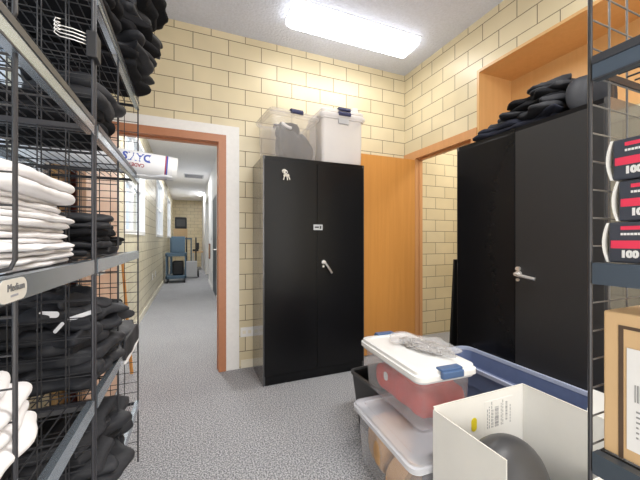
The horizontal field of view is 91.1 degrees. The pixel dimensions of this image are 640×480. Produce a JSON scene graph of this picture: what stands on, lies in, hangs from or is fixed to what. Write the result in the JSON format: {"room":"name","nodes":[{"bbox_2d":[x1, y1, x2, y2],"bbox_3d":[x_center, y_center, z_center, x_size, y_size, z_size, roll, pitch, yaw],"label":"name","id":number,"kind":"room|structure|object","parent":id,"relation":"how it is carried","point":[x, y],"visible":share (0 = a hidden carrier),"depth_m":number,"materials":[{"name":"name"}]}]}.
{"room":"storage room","nodes":[
{"label":"storage room","id":0,"kind":"room"},
{"bbox_2d":[5,56,172,409],"bbox_3d":[-3.285,-0.355,5.945,0.160,3.110,16.700,0,0,-22],"label":"wall","id":1,"kind":"structure","parent":0,"point":[152,249],"depth_m":5.20,"materials":[{"name":"beige brick"}]},
{"bbox_2d":[17,69,48,273],"bbox_3d":[-1.121,-0.530,0.818,0.115,1.740,1.670,0,0,-22],"label":"window","id":2,"kind":"structure","parent":1,"relation":"in","point":[19,78],"depth_m":1.53,"materials":[{"name":"white glass"}]},
{"bbox_2d":[51,163,70,405],"bbox_3d":[-1.461,-0.250,1.776,0.020,2.900,0.240,0,0,-22],"label":"trim","id":3,"kind":"structure","parent":1,"relation":"attached to","point":[53,402],"depth_m":1.75,"materials":[{"name":"beige wood"}]},
{"bbox_2d":[71,166,77,402],"bbox_3d":[-1.530,-0.150,1.962,0.035,2.700,0.105,0,0,-22],"label":"trim","id":4,"kind":"structure","parent":1,"relation":"attached to","point":[75,193],"depth_m":1.92,"materials":[{"name":"red paint"}]},
{"bbox_2d":[125,137,144,235],"bbox_3d":[-2.543,-0.745,4.250,0.115,1.350,1.700,0,0,-22],"label":"window","id":5,"kind":"structure","parent":1,"relation":"in","point":[132,145],"depth_m":4.45,"materials":[{"name":"white glass"}]},
{"bbox_2d":[135,271,169,323],"bbox_3d":[-4.090,1.155,8.112,0.012,0.090,11.880,0,0,-22],"label":"baseboard","id":6,"kind":"structure","parent":1,"relation":"attached to","point":[143,313],"depth_m":5.76,"materials":[{"name":"tile"}]},
{"bbox_2d":[156,180,162,236],"bbox_3d":[-3.920,-0.745,7.577,0.115,1.350,1.800,0,0,-22],"label":"window","id":7,"kind":"structure","parent":1,"relation":"in","point":[159,188],"depth_m":8.34,"materials":[{"name":"white glass"}]},
{"bbox_2d":[167,196,170,237],"bbox_3d":[-5.298,-0.745,10.902,0.115,1.350,1.800,0,0,-22],"label":"window","id":8,"kind":"structure","parent":1,"relation":"in","point":[168,200],"depth_m":11.68,"materials":[{"name":"white glass"}]},
{"bbox_2d":[147,139,216,200],"bbox_3d":[-3.569,-1.765,8.382,1.380,0.050,11.980,0,0,-22],"label":"ceiling","id":9,"kind":"structure","parent":0,"point":[198,159],"depth_m":7.24,"materials":[{"name":"white paint"}]},
{"bbox_2d":[184,174,203,178],"bbox_3d":[-3.428,-1.730,8.538,0.500,0.020,0.500,0,0,-22],"label":"ceiling vent","id":10,"kind":"object","parent":9,"relation":"in","point":[185,175],"visible":1,"depth_m":8.50,"materials":[{"name":"grey plastic"}]},
{"bbox_2d":[173,200,201,266],"bbox_3d":[-5.381,-0.320,14.061,2.380,3.040,0.100,0,0,-22],"label":"wall","id":11,"kind":"structure","parent":0,"point":[192,210],"depth_m":13.87,"materials":[{"name":"beige brick"}]},
{"bbox_2d":[202,155,216,286],"bbox_3d":[-2.959,-0.270,8.581,0.100,2.940,11.880,0,0,-22],"label":"wall","id":12,"kind":"structure","parent":0,"point":[210,193],"depth_m":8.69,"materials":[{"name":"white paint"}]},
{"bbox_2d":[213,194,216,295],"bbox_3d":[-2.334,0.130,6.934,0.094,2.140,1.160,0,0,-22],"label":"door","id":13,"kind":"structure","parent":12,"relation":"in","point":[215,198],"depth_m":6.70,"materials":[{"name":"silver metal"}]},
{"bbox_2d":[111,19,404,367],"bbox_3d":[-0.409,-0.355,3.143,3.210,3.110,0.120,0,0,-22],"label":"wall","id":14,"kind":"structure","parent":0,"point":[201,74],"depth_m":2.98,"materials":[{"name":"beige brick"}]},
{"bbox_2d":[78,130,117,400],"bbox_3d":[-1.464,0.160,2.156,0.095,2.060,0.864,0,0,-22],"label":"door","id":15,"kind":"structure","parent":14,"relation":"in","point":[104,204],"depth_m":2.15,"materials":[{"name":"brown wood"}]},
{"bbox_2d":[112,121,225,371],"bbox_3d":[-1.333,0.121,2.760,0.962,2.158,0.160,0,0,-22],"label":"door frame","id":16,"kind":"structure","parent":14,"relation":"attached to","point":[146,132],"depth_m":2.85,"materials":[{"name":"wood"}]},
{"bbox_2d":[113,112,238,370],"bbox_3d":[-1.255,0.076,2.721,1.084,2.248,0.012,0,0,-22],"label":"trim","id":17,"kind":"structure","parent":14,"relation":"attached to","point":[232,133],"depth_m":2.89,"materials":[{"name":"white paint"}]},
{"bbox_2d":[240,326,252,336],"bbox_3d":[-0.689,0.865,2.957,0.120,0.090,0.010,0,0,-22],"label":"wall outlet","id":18,"kind":"object","parent":14,"relation":"attached to","point":[244,331],"visible":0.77,"depth_m":2.95,"materials":[{"name":"white paint"}]},
{"bbox_2d":[241,358,252,367],"bbox_3d":[0.124,1.163,3.294,1.870,0.075,0.008,0,0,-22],"label":"baseboard","id":19,"kind":"structure","parent":14,"relation":"attached to","point":[245,363],"depth_m":2.96,"materials":[{"name":"tile"}]},
{"bbox_2d":[115,267,449,479],"bbox_3d":[-0.657,1.225,7.034,5.830,0.050,16.900,0,0,-22],"label":"floor","id":20,"kind":"structure","parent":0,"point":[197,421],"depth_m":2.16,"materials":[{"name":"grey carpet"}]},
{"bbox_2d":[0,0,100,479],"bbox_3d":[-0.661,0.020,0.429,0.402,2.360,0.946,0,0,-22],"label":"wire shelving unit","id":21,"kind":"object","parent":20,"relation":"on","point":[17,44],"visible":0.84,"depth_m":0.70,"materials":[{"name":"metal"}]},
{"bbox_2d":[0,464,11,479],"bbox_3d":[-0.635,0.411,0.350,0.395,0.115,0.550,0,0,-22],"label":"jacket","id":22,"kind":"object","parent":21,"relation":"on","point":[8,471],"visible":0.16,"depth_m":0.59,"materials":[{"name":"black fabric"}]},
{"bbox_2d":[0,411,37,478],"bbox_3d":[-0.650,0.352,0.442,0.363,0.048,0.350,0,0,-22],"label":"folded towel","id":23,"kind":"object","parent":22,"relation":"on","point":[27,434],"visible":0.7,"depth_m":0.54,"materials":[{"name":"white fabric"}]},
{"bbox_2d":[0,400,28,448],"bbox_3d":[-0.647,0.320,0.411,0.365,0.048,0.360,0,0,-22],"label":"folded towel","id":24,"kind":"object","parent":23,"relation":"on","point":[6,432],"visible":0.55,"depth_m":0.52,"materials":[{"name":"white fabric"}]},
{"bbox_2d":[0,381,32,429],"bbox_3d":[-0.650,0.288,0.401,0.360,0.049,0.368,0,0,-22],"label":"folded towel","id":25,"kind":"object","parent":24,"relation":"on","point":[24,388],"visible":0.83,"depth_m":0.54,"materials":[{"name":"white fabric"}]},
{"bbox_2d":[0,371,10,399],"bbox_3d":[-0.655,0.255,0.388,0.348,0.049,0.344,0,0,-22],"label":"folded towel","id":26,"kind":"object","parent":25,"relation":"on","point":[5,378],"visible":0.94,"depth_m":0.55,"materials":[{"name":"white fabric"}]},
{"bbox_2d":[0,277,26,304],"bbox_3d":[-0.475,0.077,0.487,0.003,0.035,0.084,0,0,-22],"label":"label","id":27,"kind":"object","parent":21,"relation":"attached to","point":[11,290],"visible":1,"depth_m":0.48,"materials":[{"name":"white paper"}]},
{"bbox_2d":[0,252,73,273],"bbox_3d":[-0.740,0.039,0.625,0.350,0.041,0.418,0,0,-22],"label":"shirt","id":28,"kind":"object","parent":21,"relation":"on","point":[26,262],"visible":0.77,"depth_m":0.64,"materials":[{"name":"white fabric"}]},
{"bbox_2d":[0,242,74,258],"bbox_3d":[-0.729,0.015,0.618,0.349,0.039,0.422,0,0,-22],"label":"shirt","id":29,"kind":"object","parent":28,"relation":"on","point":[31,249],"visible":0.85,"depth_m":0.61,"materials":[{"name":"white fabric"}]},
{"bbox_2d":[0,231,67,243],"bbox_3d":[-0.737,-0.008,0.609,0.324,0.038,0.412,0,0,-20],"label":"shirt","id":30,"kind":"object","parent":29,"relation":"on","point":[24,237],"visible":0.74,"depth_m":0.63,"materials":[{"name":"white fabric"}]},
{"bbox_2d":[0,215,69,233],"bbox_3d":[-0.742,-0.034,0.627,0.340,0.042,0.403,0,0,-22],"label":"shirt","id":31,"kind":"object","parent":30,"relation":"on","point":[24,224],"visible":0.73,"depth_m":0.64,"materials":[{"name":"white fabric"}]},
{"bbox_2d":[0,206,74,223],"bbox_3d":[-0.737,-0.059,0.627,0.348,0.038,0.422,0,0,-22],"label":"shirt","id":32,"kind":"object","parent":31,"relation":"on","point":[25,212],"visible":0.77,"depth_m":0.63,"materials":[{"name":"white fabric"}]},
{"bbox_2d":[0,190,60,213],"bbox_3d":[-0.741,-0.083,0.609,0.336,0.039,0.384,0,0,-22],"label":"shirt","id":33,"kind":"object","parent":32,"relation":"on","point":[5,196],"visible":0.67,"depth_m":0.63,"materials":[{"name":"white fabric"}]},
{"bbox_2d":[0,158,74,205],"bbox_3d":[-0.736,-0.122,0.607,0.364,0.071,0.416,0,0,-22],"label":"shirt","id":34,"kind":"object","parent":33,"relation":"on","point":[32,183],"visible":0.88,"depth_m":0.62,"materials":[{"name":"white fabric"}]},
{"bbox_2d":[0,0,138,479],"bbox_3d":[-1.003,0.020,1.245,0.395,2.360,0.840,0,0,-22],"label":"wire shelving unit","id":35,"kind":"object","parent":20,"relation":"on","point":[103,262],"visible":0.48,"depth_m":1.09,"materials":[{"name":"metal"}]},
{"bbox_2d":[0,82,115,149],"bbox_3d":[-0.917,-0.403,1.042,0.378,0.132,0.398,0,0,-22],"label":"trousers","id":36,"kind":"object","parent":35,"relation":"on","point":[109,128],"visible":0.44,"depth_m":0.98,"materials":[{"name":"black fabric"}]},
{"bbox_2d":[20,67,125,122],"bbox_3d":[-0.827,-0.475,1.061,0.267,0.105,0.320,0,0,-22],"label":"trousers","id":37,"kind":"object","parent":36,"relation":"on","point":[106,103],"visible":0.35,"depth_m":0.97,"materials":[{"name":"grey fabric"}]},
{"bbox_2d":[2,0,121,45],"bbox_3d":[-0.908,-0.792,1.026,0.412,0.107,0.373,0,0,-22],"label":"trousers","id":38,"kind":"object","parent":35,"relation":"on","point":[116,25],"visible":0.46,"depth_m":1.06,"materials":[{"name":"black fabric"}]},
{"bbox_2d":[105,0,123,19],"bbox_3d":[-0.906,-0.868,1.039,0.406,0.106,0.385,0,0,-22],"label":"trousers","id":39,"kind":"object","parent":38,"relation":"on","point":[115,6],"visible":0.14,"depth_m":1.18,"materials":[{"name":"black fabric"}]},
{"bbox_2d":[10,342,125,396],"bbox_3d":[-0.925,0.416,1.096,0.408,0.105,0.483,0,0,-22],"label":"jacket","id":40,"kind":"object","parent":35,"relation":"on","point":[104,364],"visible":0.28,"depth_m":0.94,"materials":[{"name":"grey fabric"}]},
{"bbox_2d":[0,327,125,375],"bbox_3d":[-0.913,0.342,1.103,0.382,0.107,0.483,0,0,-22],"label":"jacket","id":41,"kind":"object","parent":40,"relation":"on","point":[106,339],"visible":0.28,"depth_m":0.93,"materials":[{"name":"grey fabric"}]},
{"bbox_2d":[0,299,134,350],"bbox_3d":[-0.901,0.274,1.103,0.406,0.108,0.530,0,0,-22],"label":"jacket","id":42,"kind":"object","parent":41,"relation":"on","point":[112,316],"visible":0.41,"depth_m":0.93,"materials":[{"name":"grey fabric"}]},
{"bbox_2d":[0,283,111,327],"bbox_3d":[-0.896,0.207,1.037,0.356,0.112,0.358,0,0,32],"label":"jacket","id":43,"kind":"object","parent":42,"relation":"on","point":[26,313],"visible":0.66,"depth_m":0.96,"materials":[{"name":"grey fabric"}]},
{"bbox_2d":[39,311,58,317],"bbox_3d":[-0.780,0.215,0.903,0.048,0.021,0.005,0,0,-22],"label":"tag","id":44,"kind":"object","parent":43,"relation":"attached to","point":[51,314],"visible":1,"depth_m":0.91,"materials":[{"name":"white paper"}]},
{"bbox_2d":[70,310,90,319],"bbox_3d":[-0.711,0.225,0.932,0.062,0.028,0.004,0,0,-22],"label":"tag","id":45,"kind":"object","parent":42,"relation":"attached to","point":[87,313],"visible":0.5,"depth_m":0.93,"materials":[{"name":"white paper"}]},
{"bbox_2d":[23,28,150,96],"bbox_3d":[-1.063,-0.785,1.444,0.506,0.098,0.477,0,0,-28],"label":"trousers","id":46,"kind":"object","parent":35,"relation":"on","point":[134,65],"visible":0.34,"depth_m":1.35,"materials":[{"name":"black fabric"}]},
{"bbox_2d":[115,29,156,84],"bbox_3d":[-1.031,-0.855,1.428,0.516,0.103,0.454,0,0,-27],"label":"trousers","id":47,"kind":"object","parent":46,"relation":"on","point":[132,38],"visible":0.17,"depth_m":1.38,"materials":[{"name":"grey fabric"}]},
{"bbox_2d":[119,10,160,58],"bbox_3d":[-1.030,-0.928,1.435,0.539,0.103,0.489,0,0,-22],"label":"trousers","id":48,"kind":"object","parent":47,"relation":"on","point":[129,21],"visible":0.14,"depth_m":1.38,"materials":[{"name":"black fabric"}]},
{"bbox_2d":[119,0,162,59],"bbox_3d":[-1.011,-1.002,1.432,0.509,0.109,0.453,0,0,-22],"label":"trousers","id":49,"kind":"object","parent":48,"relation":"on","point":[130,6],"visible":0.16,"depth_m":1.38,"materials":[{"name":"grey fabric"}]},
{"bbox_2d":[136,0,168,31],"bbox_3d":[-0.978,-1.079,1.425,0.519,0.110,0.454,0,0,-22],"label":"trousers","id":50,"kind":"object","parent":49,"relation":"on","point":[155,10],"visible":0.21,"depth_m":1.46,"materials":[{"name":"black fabric"}]},
{"bbox_2d":[63,240,121,257],"bbox_3d":[-0.949,0.026,1.123,0.366,0.066,0.504,0,0,-22],"label":"shirt","id":51,"kind":"object","parent":35,"relation":"on","point":[103,247],"visible":0.36,"depth_m":1.03,"materials":[{"name":"grey fabric"}]},
{"bbox_2d":[61,228,124,242],"bbox_3d":[-0.929,-0.016,1.093,0.361,0.064,0.458,0,0,-20],"label":"shirt","id":52,"kind":"object","parent":51,"relation":"on","point":[82,234],"visible":0.37,"depth_m":1.01,"materials":[{"name":"black fabric"}]},
{"bbox_2d":[58,212,113,228],"bbox_3d":[-0.903,-0.062,1.066,0.364,0.071,0.390,0,0,-22],"label":"shirt","id":53,"kind":"object","parent":52,"relation":"on","point":[80,218],"visible":0.29,"depth_m":1.00,"materials":[{"name":"grey fabric"}]},
{"bbox_2d":[39,147,177,179],"bbox_3d":[-1.035,-0.407,1.590,0.572,0.161,0.126,0,0,-28],"label":"tube","id":54,"kind":"object","parent":35,"relation":"on","point":[145,163],"visible":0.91,"depth_m":1.59,"materials":[{"name":"white paper"}]},
{"bbox_2d":[136,174,172,180],"bbox_3d":[-0.890,-0.338,1.684,0.194,0.022,0.121,0,0,-22],"label":"film","id":55,"kind":"object","parent":54,"relation":"hanging from","point":[142,176],"visible":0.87,"depth_m":1.65,"materials":[{"name":"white plastic"}]},
{"bbox_2d":[88,419,134,479],"bbox_3d":[-0.923,0.809,1.147,0.442,0.122,0.595,0,0,-26],"label":"jacket","id":56,"kind":"object","parent":35,"relation":"on","point":[125,454],"visible":0.16,"depth_m":1.14,"materials":[{"name":"grey fabric"}]},
{"bbox_2d":[8,395,131,479],"bbox_3d":[-0.929,0.724,1.120,0.437,0.121,0.533,0,0,-22],"label":"jacket","id":57,"kind":"object","parent":56,"relation":"on","point":[107,463],"visible":0.3,"depth_m":1.05,"materials":[{"name":"grey fabric"}]},
{"bbox_2d":[18,395,116,477],"bbox_3d":[-0.895,0.652,1.041,0.329,0.099,0.348,0,0,-22],"label":"jacket","id":58,"kind":"object","parent":57,"relation":"on","point":[107,404],"visible":0.34,"depth_m":0.99,"materials":[{"name":"grey fabric"}]},
{"bbox_2d":[119,319,138,360],"bbox_3d":[-1.060,0.460,1.420,0.389,0.105,0.446,0,0,-22],"label":"folded blanket","id":59,"kind":"object","parent":35,"relation":"on","point":[128,327],"visible":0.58,"depth_m":1.46,"materials":[{"name":"grey fabric"}]},
{"bbox_2d":[123,338,138,364],"bbox_3d":[-0.878,0.512,1.466,0.016,0.019,0.369,0,0,-22],"label":"white hem","id":60,"kind":"object","parent":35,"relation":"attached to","point":[130,354],"visible":0.61,"depth_m":1.39,"materials":[{"name":"fabric"}]},
{"bbox_2d":[121,264,132,373],"bbox_3d":[-1.707,0.664,2.778,0.099,1.050,0.028,0,0,-22],"label":"wooden pole","id":61,"kind":"object","parent":20,"relation":"on","point":[122,265],"visible":0.28,"depth_m":2.77,"materials":[{"name":"orange wood"}]},
{"bbox_2d":[165,252,186,282],"bbox_3d":[-4.121,0.780,9.009,0.540,0.840,0.629,0,0,-22],"label":"utility cart","id":62,"kind":"object","parent":20,"relation":"on","point":[168,276],"visible":0.99,"depth_m":8.78,"materials":[{"name":"blue metal"}]},
{"bbox_2d":[165,252,186,256],"bbox_3d":[-4.121,0.410,9.009,0.540,0.100,0.600,0,0,-23],"label":"shelf","id":63,"kind":"object","parent":62,"relation":"attached to","point":[168,254],"depth_m":8.73,"materials":[{"name":"blue metal"}]},
{"bbox_2d":[165,274,186,278],"bbox_3d":[-4.121,1.040,9.009,0.540,0.080,0.600,0,0,-23],"label":"shelf","id":64,"kind":"object","parent":62,"relation":"attached to","point":[168,276],"depth_m":8.78,"materials":[{"name":"blue metal"}]},
{"bbox_2d":[171,236,184,252],"bbox_3d":[-4.072,0.128,9.034,0.350,0.455,0.490,0,0,-22],"label":"equipment case","id":65,"kind":"object","parent":62,"relation":"on","point":[177,242],"visible":1,"depth_m":8.81,"materials":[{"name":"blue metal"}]},
{"bbox_2d":[172,260,183,274],"bbox_3d":[-4.067,0.797,9.009,0.300,0.400,0.340,0,0,-22],"label":"bag","id":66,"kind":"object","parent":62,"relation":"on","point":[177,266],"visible":0.99,"depth_m":8.86,"materials":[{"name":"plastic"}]},
{"bbox_2d":[170,238,191,273],"bbox_3d":[-4.889,0.565,11.072,0.700,1.270,0.800,0,0,-22],"label":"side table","id":67,"kind":"object","parent":20,"relation":"on","point":[171,258],"visible":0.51,"depth_m":10.84,"materials":[{"name":"blue metal"}]},
{"bbox_2d":[174,229,187,237],"bbox_3d":[-4.908,-0.232,11.064,0.440,0.320,0.500,0,0,-22],"label":"cardboard box","id":68,"kind":"object","parent":67,"relation":"on","point":[177,232],"visible":0.74,"depth_m":10.85,"materials":[{"name":"brown cardboard"}]},
{"bbox_2d":[175,217,186,228],"bbox_3d":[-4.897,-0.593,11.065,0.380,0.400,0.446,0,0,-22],"label":"picture frame","id":69,"kind":"object","parent":68,"relation":"on","point":[180,222],"visible":0.99,"depth_m":10.87,"materials":[{"name":"plastic"}]},
{"bbox_2d":[176,219,184,225],"bbox_3d":[-4.813,-0.593,10.862,0.280,0.240,0.006,0,0,-23],"label":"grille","id":70,"kind":"object","parent":69,"relation":"attached to","point":[179,222],"depth_m":10.86,"materials":[{"name":"black metal"}]},
{"bbox_2d":[184,237,198,276],"bbox_3d":[-4.104,0.554,10.038,0.440,1.291,0.370,0,0,-22],"label":"hand truck","id":71,"kind":"object","parent":20,"relation":"on","point":[186,237],"visible":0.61,"depth_m":10.12,"materials":[{"name":"metal"}]},
{"bbox_2d":[186,261,196,276],"bbox_3d":[-4.082,0.908,9.945,0.350,0.480,0.180,0,0,-22],"label":"equipment box","id":72,"kind":"object","parent":71,"relation":"on","point":[191,266],"visible":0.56,"depth_m":9.87,"materials":[{"name":"grey plastic"}]},
{"bbox_2d":[253,155,363,386],"bbox_3d":[-0.103,0.253,2.929,0.950,1.894,0.501,0,0,-22],"label":"storage cabinet","id":73,"kind":"object","parent":20,"relation":"on","point":[308,227],"visible":1,"depth_m":2.72,"materials":[{"name":"black metal"}]},
{"bbox_2d":[273,108,303,128],"bbox_3d":[-0.296,-0.904,2.852,0.480,0.408,0.454,0,0,-28],"label":"storage bin","id":74,"kind":"object","parent":73,"relation":"on","point":[294,111],"visible":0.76,"depth_m":2.66,"materials":[{"name":"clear plastic"}]},
{"bbox_2d":[275,122,312,159],"bbox_3d":[-0.242,-0.865,2.869,0.341,0.359,0.283,0,0,-22],"label":"jacket","id":75,"kind":"object","parent":74,"relation":"in","point":[289,143],"visible":0.9,"depth_m":2.75,"materials":[{"name":"grey fabric"}]},
{"bbox_2d":[306,107,364,164],"bbox_3d":[0.146,-0.963,3.019,0.460,0.526,0.433,0,0,-21],"label":"storage bin","id":76,"kind":"object","parent":73,"relation":"on","point":[335,134],"visible":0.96,"depth_m":2.85,"materials":[{"name":"plastic"}]},
{"bbox_2d":[351,363,405,430],"bbox_3d":[0.385,1.031,2.010,0.271,0.338,0.335,0,0,-27],"label":"wastebasket","id":77,"kind":"object","parent":20,"relation":"on","point":[366,385],"visible":0.49,"depth_m":1.95,"materials":[{"name":"black plastic"}]},
{"bbox_2d":[356,396,432,475],"bbox_3d":[0.471,1.039,1.554,0.436,0.314,0.566,0,0,-20],"label":"storage bin","id":78,"kind":"object","parent":20,"relation":"on","point":[424,470],"visible":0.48,"depth_m":1.46,"materials":[{"name":"clear plastic"}]},
{"bbox_2d":[368,411,415,473],"bbox_3d":[0.362,1.032,1.629,0.242,0.276,0.233,0,0,-22],"label":"cloth bundle","id":79,"kind":"object","parent":78,"relation":"in","point":[397,429],"visible":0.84,"depth_m":1.55,"materials":[{"name":"beige fabric"}]},
{"bbox_2d":[386,453,421,479],"bbox_3d":[0.400,1.109,1.465,0.160,0.160,0.100,0,0,-33],"label":"cloth bundle","id":80,"kind":"object","parent":78,"relation":"in","point":[396,470],"visible":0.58,"depth_m":1.45,"materials":[{"name":"beige fabric"}]},
{"bbox_2d":[361,331,475,384],"bbox_3d":[0.503,0.730,1.718,0.352,0.292,0.630,0,0,-20],"label":"storage bin","id":81,"kind":"object","parent":78,"relation":"on","point":[424,367],"visible":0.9,"depth_m":1.56,"materials":[{"name":"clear plastic"}]},
{"bbox_2d":[376,362,464,417],"bbox_3d":[0.515,0.760,1.697,0.279,0.198,0.474,0,0,-22],"label":"vest","id":82,"kind":"object","parent":81,"relation":"in","point":[421,399],"visible":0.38,"depth_m":1.52,"materials":[{"name":"red fabric"}]},
{"bbox_2d":[398,337,454,354],"bbox_3d":[0.571,0.564,1.741,0.418,0.048,0.218,0,0,39],"label":"plastic bag","id":83,"kind":"object","parent":81,"relation":"on","point":[438,347],"visible":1,"depth_m":1.70,"materials":[{"name":"clear plastic"}]},
{"bbox_2d":[422,462,432,479],"bbox_3d":[0.601,1.091,1.421,0.204,0.181,0.212,0,0,43],"label":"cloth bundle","id":84,"kind":"object","parent":78,"relation":"in","point":[428,476],"visible":0.07,"depth_m":1.40,"materials":[{"name":"grey fabric"}]},
{"bbox_2d":[449,259,456,346],"bbox_3d":[1.190,0.673,2.510,0.380,1.049,0.080,0,0,-22],"label":"leaning board","id":85,"kind":"object","parent":20,"relation":"on","point":[453,320],"visible":0.24,"depth_m":2.43,"materials":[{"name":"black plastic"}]},
{"bbox_2d":[433,383,603,479],"bbox_3d":[0.753,0.885,1.187,0.551,0.630,0.308,0,0,-22],"label":"cardboard box","id":86,"kind":"object","parent":20,"relation":"on","point":[555,428],"visible":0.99,"depth_m":1.25,"materials":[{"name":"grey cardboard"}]},
{"bbox_2d":[487,400,506,428],"bbox_3d":[0.773,0.745,1.356,0.142,0.110,0.001,0,0,-23],"label":"print","id":87,"kind":"object","parent":86,"relation":"attached to","point":[496,409],"depth_m":1.35,"materials":[{"name":"grey paper"}]},
{"bbox_3d":[0.740,1.049,1.182,0.486,0.265,0.289,0,0,-22],"label":"folded cloth","id":88,"kind":"object","parent":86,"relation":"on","visible":0},
{"bbox_2d":[479,433,549,479],"bbox_3d":[0.668,0.818,1.135,0.356,0.205,0.263,0,0,-22],"label":"helmet","id":89,"kind":"object","parent":88,"relation":"on","point":[523,462],"visible":0.66,"depth_m":1.08,"materials":[{"name":"black plastic"}]},
{"bbox_2d":[449,346,587,410],"bbox_3d":[1.088,0.979,1.815,0.294,0.443,0.892,0,0,-22],"label":"storage tote","id":90,"kind":"object","parent":20,"relation":"on","point":[493,372],"visible":0.15,"depth_m":1.85,"materials":[{"name":"blue plastic"}]},
{"bbox_2d":[457,97,639,467],"bbox_3d":[1.390,0.253,2.018,0.492,1.894,0.930,0,0,-22],"label":"storage cabinet","id":91,"kind":"object","parent":20,"relation":"on","point":[522,191],"visible":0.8,"depth_m":1.81,"materials":[{"name":"black metal"}]},
{"bbox_2d":[472,104,563,141],"bbox_3d":[1.350,-0.735,2.066,0.395,0.093,0.623,0,0,-22],"label":"trousers","id":92,"kind":"object","parent":91,"relation":"on","point":[553,109],"visible":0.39,"depth_m":1.99,"materials":[{"name":"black fabric"}]},
{"bbox_2d":[488,93,569,127],"bbox_3d":[1.353,-0.793,2.017,0.376,0.094,0.497,0,0,-22],"label":"trousers","id":93,"kind":"object","parent":92,"relation":"on","point":[533,110],"visible":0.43,"depth_m":1.84,"materials":[{"name":"grey fabric"}]},
{"bbox_2d":[507,88,565,111],"bbox_3d":[1.372,-0.852,1.959,0.311,0.092,0.480,0,0,-22],"label":"trousers","id":94,"kind":"object","parent":93,"relation":"on","point":[520,104],"visible":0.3,"depth_m":1.91,"materials":[{"name":"black fabric"}]},
{"bbox_2d":[527,73,575,96],"bbox_3d":[1.410,-0.905,1.887,0.280,0.084,0.267,0,0,42],"label":"trousers","id":95,"kind":"object","parent":94,"relation":"on","point":[561,82],"visible":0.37,"depth_m":1.80,"materials":[{"name":"grey fabric"}]},
{"bbox_2d":[565,75,617,108],"bbox_3d":[1.491,-0.788,1.715,0.231,0.237,0.191,0,0,-38],"label":"bag","id":96,"kind":"object","parent":91,"relation":"on","point":[576,95],"visible":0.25,"depth_m":1.68,"materials":[{"name":"grey fabric"}]},
{"bbox_2d":[588,0,639,479],"bbox_3d":[0.881,0.020,0.254,0.432,2.360,0.922,0,0,-22],"label":"wire shelving unit","id":97,"kind":"object","parent":20,"relation":"on","point":[605,66],"visible":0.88,"depth_m":0.59,"materials":[{"name":"metal"}]},
{"bbox_2d":[602,221,639,263],"bbox_3d":[0.627,0.004,0.493,0.117,0.073,0.249,0,0,-22],"label":"glove box","id":98,"kind":"object","parent":97,"relation":"on","point":[620,240],"visible":1,"depth_m":0.56,"materials":[{"name":"cardboard"}]},
{"bbox_2d":[611,179,639,221],"bbox_3d":[0.637,-0.070,0.484,0.117,0.073,0.249,0,0,-22],"label":"glove box","id":99,"kind":"object","parent":98,"relation":"on","point":[625,201],"visible":1,"depth_m":0.56,"materials":[{"name":"cardboard"}]},
{"bbox_2d":[606,135,639,181],"bbox_3d":[0.631,-0.144,0.489,0.117,0.073,0.249,0,0,-22],"label":"glove box","id":100,"kind":"object","parent":99,"relation":"on","point":[623,155],"visible":0.99,"depth_m":0.56,"materials":[{"name":"cardboard"}]},
{"bbox_2d":[625,146,639,150],"bbox_3d":[0.559,-0.160,0.514,0.001,0.004,0.094,0,0,-23],"label":"print","id":101,"kind":"object","parent":100,"relation":"on","point":[627,148],"depth_m":0.55,"materials":[{"name":"white paper"}]},
{"bbox_2d":[604,305,639,465],"bbox_3d":[0.741,0.263,0.483,0.302,0.262,0.360,0,0,-22],"label":"cardboard box","id":102,"kind":"object","parent":97,"relation":"on","point":[621,325],"visible":1,"depth_m":0.57,"materials":[{"name":"brown cardboard"}]},
{"bbox_2d":[635,385,639,439],"bbox_3d":[0.568,0.289,0.508,0.001,0.116,0.091,0,0,-23],"label":"print","id":103,"kind":"object","parent":102,"relation":"attached to","point":[637,387],"depth_m":0.55,"materials":[{"name":"grey paper"}]},
{"bbox_2d":[165,0,502,75],"bbox_3d":[0.513,-1.940,0.917,3.210,0.060,4.701,0,0,-22],"label":"ceiling","id":104,"kind":"structure","parent":0,"point":[437,22],"depth_m":2.73,"materials":[{"name":"grey paint"}]},
{"bbox_2d":[285,0,420,57],"bbox_3d":[0.323,-1.867,2.840,1.240,0.085,0.280,0,0,-22],"label":"ceiling light","id":105,"kind":"object","parent":104,"relation":"attached to","point":[304,16],"visible":1,"depth_m":2.75,"materials":[{"name":"white plastic"}]},
{"bbox_2d":[423,149,456,334],"bbox_3d":[2.019,-0.355,4.311,2.170,3.110,0.100,0,0,-22],"label":"wall","id":106,"kind":"structure","parent":0,"point":[440,171],"depth_m":4.06,"materials":[{"name":"beige brick"}]},
{"bbox_2d":[405,0,639,154],"bbox_3d":[1.905,-0.355,1.547,0.085,3.110,4.600,0,0,-22],"label":"wall","id":107,"kind":"structure","parent":0,"point":[441,91],"depth_m":2.87,"materials":[{"name":"beige brick"}]},
{"bbox_2d":[361,153,414,355],"bbox_3d":[0.690,0.151,3.321,0.786,2.073,0.089,0,0,-22],"label":"door","id":108,"kind":"structure","parent":107,"relation":"in","point":[389,182],"depth_m":3.34,"materials":[{"name":"orange wood"}]},
{"bbox_2d":[404,127,476,338],"bbox_3d":[1.212,0.110,3.210,0.100,2.180,0.997,0,0,-22],"label":"door frame","id":109,"kind":"structure","parent":107,"relation":"attached to","point":[465,138],"depth_m":3.47,"materials":[{"name":"orange wood"}]},
{"bbox_2d":[477,0,639,134],"bbox_3d":[2.058,-1.115,1.610,0.424,0.713,2.604,0,0,-22],"label":"niche","id":110,"kind":"object","parent":107,"relation":"attached to","point":[494,79],"visible":0.54,"depth_m":2.43,"materials":[{"name":"brown wood"}]},
{"bbox_2d":[511,18,639,102],"bbox_3d":[2.244,-1.115,1.689,0.020,0.670,2.557,0,0,-22],"label":"panel","id":111,"kind":"object","parent":110,"relation":"attached to","point":[575,62],"visible":0.21,"depth_m":2.38,"materials":[{"name":"brown wood"}]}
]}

